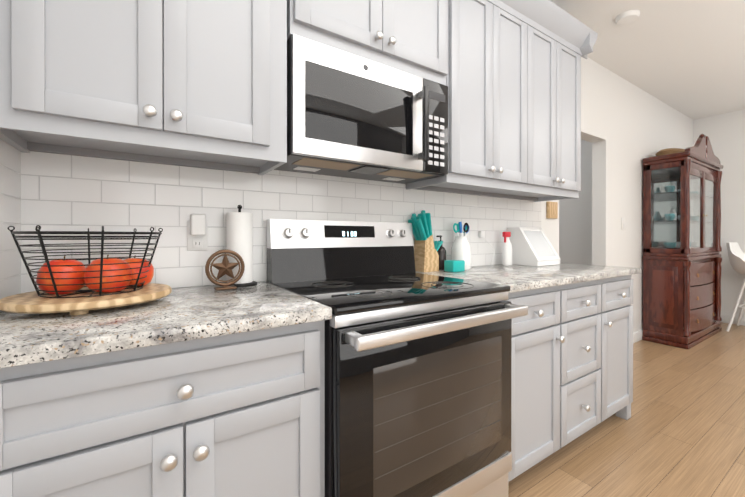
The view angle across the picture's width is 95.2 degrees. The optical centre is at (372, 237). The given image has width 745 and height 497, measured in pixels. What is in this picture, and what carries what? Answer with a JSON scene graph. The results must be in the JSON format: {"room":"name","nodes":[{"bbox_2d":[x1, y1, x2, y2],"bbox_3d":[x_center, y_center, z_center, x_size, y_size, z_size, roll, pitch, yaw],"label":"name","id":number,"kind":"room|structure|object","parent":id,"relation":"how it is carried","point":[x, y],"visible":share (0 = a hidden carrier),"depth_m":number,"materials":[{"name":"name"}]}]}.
{"room":"kitchen","nodes":[
{"label":"kitchen","id":0,"kind":"room"},
{"bbox_2d":[559,139,591,264],"bbox_3d":[2.278,-0.247,4.256,0.120,2.680,1.440,0,0,-33],"label":"wall","id":1,"kind":"structure","parent":0,"point":[575,230],"depth_m":3.94,"materials":[{"name":"white paint"}]},
{"bbox_2d":[541,57,692,332],"bbox_3d":[1.598,-0.243,2.875,6.735,2.680,0.120,0,0,-33],"label":"wall","id":2,"kind":"structure","parent":0,"point":[627,127],"depth_m":3.36,"materials":[{"name":"white paint"}]},
{"bbox_2d":[0,0,295,171],"bbox_3d":[-0.678,-0.762,1.099,0.724,0.950,0.326,0,0,-33],"label":"upper cabinet","id":3,"kind":"object","parent":2,"relation":"attached to","point":[196,83],"depth_m":0.97,"materials":[{"name":"grey paint"}]},
{"bbox_2d":[0,138,540,298],"bbox_3d":[0.265,-0.059,1.568,2.830,0.520,0.600,0,0,-33],"label":"tile backsplash","id":4,"kind":"structure","parent":2,"relation":"attached to","point":[52,192],"depth_m":1.27,"materials":[{"name":"white tile"}]},
{"bbox_2d":[187,214,207,250],"bbox_3d":[-0.659,-0.019,1.286,0.070,0.139,0.044,0,0,-33],"label":"electrical outlet plate","id":5,"kind":"object","parent":4,"relation":"attached to","point":[197,232],"visible":1,"depth_m":1.28,"materials":[{"name":"white plastic"}]},
{"bbox_2d":[296,0,455,79],"bbox_3d":[-0.048,-0.989,1.513,0.760,0.499,0.326,0,0,-33],"label":"upper cabinet","id":6,"kind":"object","parent":2,"relation":"attached to","point":[415,37],"depth_m":1.40,"materials":[{"name":"grey paint"}]},
{"bbox_2d":[274,34,447,183],"bbox_3d":[-0.035,-0.497,1.495,0.752,0.420,0.374,0,0,-33],"label":"microwave","id":7,"kind":"object","parent":6,"relation":"attached to","point":[349,115],"visible":1,"depth_m":1.34,"materials":[{"name":"silver metal"}]},
{"bbox_2d":[406,0,535,195],"bbox_3d":[0.525,-0.765,1.891,0.748,0.950,0.326,0,0,-33],"label":"upper cabinet","id":8,"kind":"object","parent":2,"relation":"attached to","point":[492,96],"depth_m":1.77,"materials":[{"name":"grey paint"}]},
{"bbox_2d":[500,20,583,199],"bbox_3d":[1.023,-0.766,2.218,0.677,0.950,0.326,0,0,-33],"label":"upper cabinet","id":9,"kind":"object","parent":2,"relation":"attached to","point":[558,58],"depth_m":2.11,"materials":[{"name":"grey paint"}]},
{"bbox_2d":[546,201,557,218],"bbox_3d":[1.405,-0.212,2.663,0.130,0.130,0.022,0,0,-33],"label":"plaque","id":10,"kind":"object","parent":2,"relation":"attached to","point":[551,210],"visible":0.96,"depth_m":2.65,"materials":[{"name":"brown wood"}]},
{"bbox_2d":[633,330,642,342],"bbox_3d":[3.259,1.044,3.888,2.550,0.100,0.017,0,0,-33],"label":"baseboard","id":11,"kind":"structure","parent":2,"relation":"attached to","point":[637,336],"depth_m":3.57,"materials":[{"name":"white"}]},
{"bbox_2d":[508,322,744,496],"bbox_3d":[2.406,1.126,1.651,6.735,0.050,6.220,0,0,-33],"label":"floor","id":12,"kind":"structure","parent":0,"point":[680,432],"depth_m":1.85,"materials":[{"name":"brown wood"}]},
{"bbox_2d":[0,281,331,496],"bbox_3d":[-0.587,0.645,0.973,0.735,0.915,0.646,0,0,-33],"label":"base cabinet","id":13,"kind":"object","parent":12,"relation":"on","point":[203,391],"visible":0.98,"depth_m":0.74,"materials":[{"name":"grey paint"}]},
{"bbox_2d":[0,225,171,314],"bbox_3d":[-0.785,0.079,0.962,0.374,0.216,0.374,0,0,-33],"label":"fruit basket","id":14,"kind":"object","parent":13,"relation":"on","point":[74,286],"visible":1,"depth_m":0.89,"materials":[{"name":"black metal"}]},
{"bbox_2d":[205,249,244,290],"bbox_3d":[-0.529,0.115,1.225,0.133,0.142,0.040,0,0,-33],"label":"decor","id":15,"kind":"object","parent":13,"relation":"on","point":[225,266],"visible":0.98,"depth_m":1.22,"materials":[{"name":"brown metal"}]},
{"bbox_2d":[224,205,257,286],"bbox_3d":[-0.518,0.029,1.328,0.132,0.313,0.132,0,0,-33],"label":"paper towel holder","id":16,"kind":"object","parent":13,"relation":"on","point":[239,232],"visible":0.88,"depth_m":1.29,"materials":[{"name":"white paper"}]},
{"bbox_2d":[267,219,527,496],"bbox_3d":[0.068,0.513,1.341,0.754,1.177,0.724,0,0,-33],"label":"range","id":17,"kind":"object","parent":12,"relation":"on","point":[417,384],"visible":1,"depth_m":1.11,"materials":[{"name":"silver metal"}]},
{"bbox_2d":[505,287,567,481],"bbox_3d":[0.533,0.659,1.729,0.435,0.884,0.612,0,0,-33],"label":"base cabinet","id":18,"kind":"object","parent":12,"relation":"on","point":[539,337],"depth_m":1.50,"materials":[{"name":"grey paint"}]},
{"bbox_2d":[416,263,640,294],"bbox_3d":[0.898,0.200,1.953,1.298,0.032,0.637,0,0,-33],"label":"countertop","id":19,"kind":"structure","parent":18,"relation":"on","point":[519,277],"depth_m":1.74,"materials":[{"name":"white stone"}]},
{"bbox_2d":[408,210,442,271],"bbox_3d":[0.286,0.018,1.859,0.181,0.332,0.102,0,0,-33],"label":"knife block","id":20,"kind":"object","parent":19,"relation":"on","point":[426,255],"visible":1,"depth_m":1.82,"materials":[{"name":"brown wood"}]},
{"bbox_2d":[436,235,445,269],"bbox_3d":[0.391,0.087,1.950,0.064,0.195,0.064,0,0,-33],"label":"soap bottle","id":21,"kind":"object","parent":19,"relation":"on","point":[441,251],"visible":0.67,"depth_m":1.92,"materials":[{"name":"grey"}]},
{"bbox_2d":[444,260,464,271],"bbox_3d":[0.444,0.154,1.842,0.090,0.060,0.070,0,0,-33],"label":"caddy","id":22,"kind":"object","parent":19,"relation":"on","point":[454,265],"visible":0.98,"depth_m":1.82,"materials":[{"name":"teal plastic"}]},
{"bbox_2d":[451,222,471,269],"bbox_3d":[0.517,0.046,1.979,0.135,0.275,0.116,0,0,-33],"label":"utensil crock","id":23,"kind":"object","parent":19,"relation":"on","point":[461,248],"visible":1,"depth_m":1.94,"materials":[{"name":"white ceramic"}]},
{"bbox_2d":[478,231,494,261],"bbox_3d":[0.734,0.070,2.199,0.105,0.222,0.035,0,0,-9],"label":"cord","id":24,"kind":"object","parent":19,"relation":"on","point":[481,233],"visible":1,"depth_m":2.19,"materials":[{"name":"white plastic"}]},
{"bbox_2d":[502,232,511,265],"bbox_3d":[0.885,0.073,2.233,0.077,0.220,0.052,0,0,-33],"label":"spray bottle","id":25,"kind":"object","parent":19,"relation":"on","point":[507,252],"visible":1,"depth_m":2.21,"materials":[{"name":"white plastic"}]},
{"bbox_2d":[507,227,560,265],"bbox_3d":[1.101,0.057,2.326,0.270,0.253,0.228,0,0,-33],"label":"bread box","id":26,"kind":"object","parent":19,"relation":"on","point":[532,246],"visible":0.98,"depth_m":2.27,"materials":[{"name":"white plastic"}]},
{"bbox_2d":[564,279,611,445],"bbox_3d":[0.886,0.658,1.961,0.538,0.884,0.612,0,0,-33],"label":"base cabinet","id":27,"kind":"object","parent":12,"relation":"on","point":[572,360],"depth_m":1.74,"materials":[{"name":"grey paint"}]},
{"bbox_2d":[612,275,632,419],"bbox_3d":[1.239,0.658,2.194,0.436,0.884,0.612,0,0,-33],"label":"base cabinet","id":28,"kind":"object","parent":12,"relation":"on","point":[622,288],"depth_m":1.98,"materials":[{"name":"grey paint"}]},
{"bbox_2d":[642,134,722,348],"bbox_3d":[3.477,-0.003,3.791,1.220,2.195,0.384,0,0,-33],"label":"hutch","id":29,"kind":"object","parent":12,"relation":"on","point":[682,261],"visible":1,"depth_m":3.52,"materials":[{"name":"brown wood"}]},
{"bbox_2d":[655,148,684,155],"bbox_3d":[3.307,-0.898,3.728,0.648,0.112,0.270,0,0,-33],"label":"basket","id":30,"kind":"object","parent":29,"relation":"on","point":[668,151],"visible":0.46,"depth_m":3.55,"materials":[{"name":"beige wicker"}]},
{"bbox_2d":[726,242,744,331],"bbox_3d":[4.441,0.580,3.919,0.505,1.036,0.504,0,0,-33],"label":"stool","id":31,"kind":"object","parent":12,"relation":"on","point":[736,254],"visible":1,"depth_m":3.95,"materials":[{"name":"white plastic"}]},
{"bbox_2d":[550,0,744,119],"bbox_3d":[2.406,-1.604,1.643,6.735,0.050,6.220,0,0,-33],"label":"ceiling","id":32,"kind":"structure","parent":0,"point":[686,57],"depth_m":2.85,"materials":[{"name":"white paint"}]},
{"bbox_2d":[615,10,639,25],"bbox_3d":[1.823,-1.562,2.433,0.144,0.038,0.144,0,0,-33],"label":"smoke detector","id":33,"kind":"object","parent":32,"relation":"attached to","point":[627,17],"visible":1,"depth_m":2.40,"materials":[{"name":"white plastic"}]},
{"bbox_2d":[693,109,744,317],"bbox_3d":[5.636,-0.243,2.754,0.120,2.680,4.520,0,0,-33],"label":"wall","id":34,"kind":"structure","parent":0,"point":[725,133],"depth_m":4.32,"materials":[{"name":"white paint"}]},
{"bbox_2d":[720,314,744,325],"bbox_3d":[5.547,1.047,2.771,0.014,0.100,4.400,0,0,-33],"label":"baseboard","id":35,"kind":"structure","parent":34,"relation":"attached to","point":[725,318],"depth_m":4.29,"materials":[{"name":"white"}]}
]}

